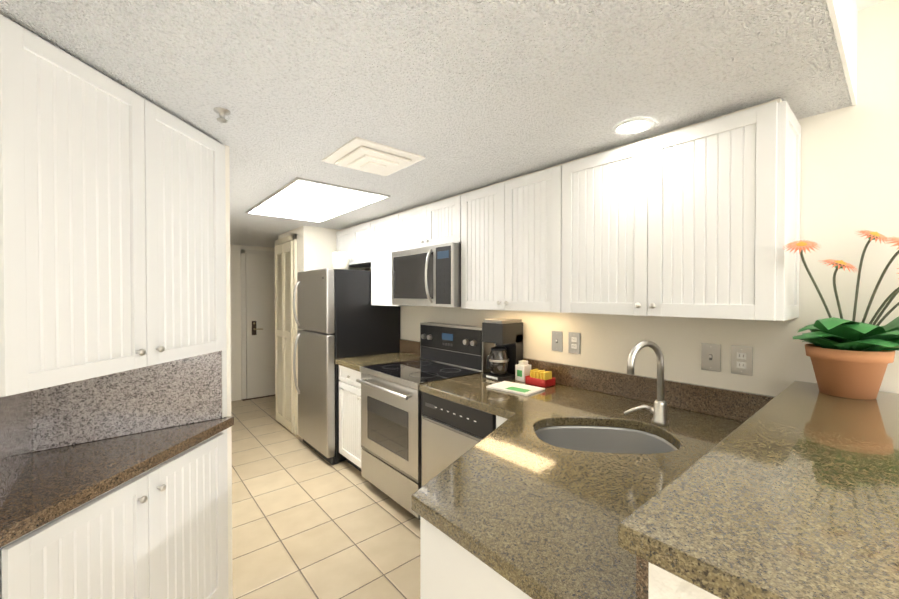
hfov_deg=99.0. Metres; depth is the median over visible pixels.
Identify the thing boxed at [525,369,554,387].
basket
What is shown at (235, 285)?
wall
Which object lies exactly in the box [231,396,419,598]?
floor
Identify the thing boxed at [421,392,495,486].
dishwasher
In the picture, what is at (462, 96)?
ceiling
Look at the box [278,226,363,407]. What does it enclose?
wall block
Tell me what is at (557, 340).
light switch
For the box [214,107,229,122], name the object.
sprinkler
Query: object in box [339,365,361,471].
base cabinet
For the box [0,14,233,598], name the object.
tall cabinet
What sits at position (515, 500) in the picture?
countertop
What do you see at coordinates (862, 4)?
ceiling
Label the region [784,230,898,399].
flower pot
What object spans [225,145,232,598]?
wall
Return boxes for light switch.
[552,331,562,351]
[701,343,720,371]
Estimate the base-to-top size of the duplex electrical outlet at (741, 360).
0.124 m
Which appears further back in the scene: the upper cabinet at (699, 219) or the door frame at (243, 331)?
the door frame at (243, 331)
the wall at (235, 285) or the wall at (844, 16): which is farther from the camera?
the wall at (235, 285)
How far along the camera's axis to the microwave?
2.71 m
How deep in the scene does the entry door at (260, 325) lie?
5.48 m
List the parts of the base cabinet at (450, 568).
sink bowl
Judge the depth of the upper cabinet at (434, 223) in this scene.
2.84 m
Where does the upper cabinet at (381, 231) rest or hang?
attached to the wall at (849, 188)
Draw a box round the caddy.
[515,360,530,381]
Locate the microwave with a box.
[392,242,460,306]
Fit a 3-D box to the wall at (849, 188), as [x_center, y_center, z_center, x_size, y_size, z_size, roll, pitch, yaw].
[1.430,0.188,1.577,0.100,2.500,7.220,-1,1,-40]
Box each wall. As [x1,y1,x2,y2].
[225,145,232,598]
[230,244,274,400]
[364,0,898,396]
[648,0,857,598]
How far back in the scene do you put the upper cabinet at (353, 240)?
3.74 m
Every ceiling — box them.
[0,0,851,247]
[856,0,884,10]
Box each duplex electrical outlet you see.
[568,332,579,353]
[731,345,752,375]
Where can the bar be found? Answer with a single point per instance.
(790, 491)
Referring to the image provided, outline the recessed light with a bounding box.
[613,117,653,134]
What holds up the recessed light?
in the ceiling at (462, 96)
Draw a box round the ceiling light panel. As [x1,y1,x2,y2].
[245,177,389,221]
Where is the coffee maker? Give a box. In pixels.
[482,318,522,381]
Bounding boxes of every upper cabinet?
[336,222,367,267]
[368,213,406,305]
[396,195,455,250]
[456,168,547,311]
[548,98,800,320]
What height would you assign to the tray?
0.011 m
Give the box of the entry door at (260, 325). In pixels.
[245,254,274,398]
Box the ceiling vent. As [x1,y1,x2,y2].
[322,137,424,175]
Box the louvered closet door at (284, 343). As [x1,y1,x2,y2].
[275,241,293,432]
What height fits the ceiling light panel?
0.013 m
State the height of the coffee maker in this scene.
0.385 m
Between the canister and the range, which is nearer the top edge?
the canister
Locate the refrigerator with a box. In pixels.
[293,268,399,464]
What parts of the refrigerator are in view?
handle, door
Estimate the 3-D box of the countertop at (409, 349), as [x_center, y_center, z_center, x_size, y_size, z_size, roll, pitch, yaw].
[-0.574,0.459,3.327,0.677,0.166,0.459,-1,1,-40]
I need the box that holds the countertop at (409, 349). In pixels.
[335,339,419,371]
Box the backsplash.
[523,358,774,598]
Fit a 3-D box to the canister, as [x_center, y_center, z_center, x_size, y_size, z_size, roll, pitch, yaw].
[-0.981,-0.352,3.457,0.140,0.150,0.140,-1,1,-40]
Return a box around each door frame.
[241,249,274,400]
[275,234,297,434]
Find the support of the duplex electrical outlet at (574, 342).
attached to the wall at (849, 188)
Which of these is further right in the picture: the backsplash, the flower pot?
the flower pot
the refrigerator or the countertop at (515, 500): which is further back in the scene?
the refrigerator
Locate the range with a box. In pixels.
[356,322,493,519]
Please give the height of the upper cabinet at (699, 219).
0.786 m
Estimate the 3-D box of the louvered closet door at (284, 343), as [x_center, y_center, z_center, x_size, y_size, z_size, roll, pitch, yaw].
[-1.828,0.383,4.255,0.030,2.018,0.560,-1,1,-40]
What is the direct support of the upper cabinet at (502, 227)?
attached to the wall at (849, 188)
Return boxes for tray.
[486,381,544,395]
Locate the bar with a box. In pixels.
[617,381,898,598]
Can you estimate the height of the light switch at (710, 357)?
0.124 m
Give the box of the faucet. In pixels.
[624,340,668,425]
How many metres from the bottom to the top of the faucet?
0.357 m
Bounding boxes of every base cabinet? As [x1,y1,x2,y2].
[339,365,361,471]
[420,415,677,598]
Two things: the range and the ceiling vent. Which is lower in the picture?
the range
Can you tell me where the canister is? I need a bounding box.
[332,252,348,269]
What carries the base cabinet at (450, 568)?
on the floor
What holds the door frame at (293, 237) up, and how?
attached to the wall block
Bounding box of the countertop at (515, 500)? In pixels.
[411,340,774,598]

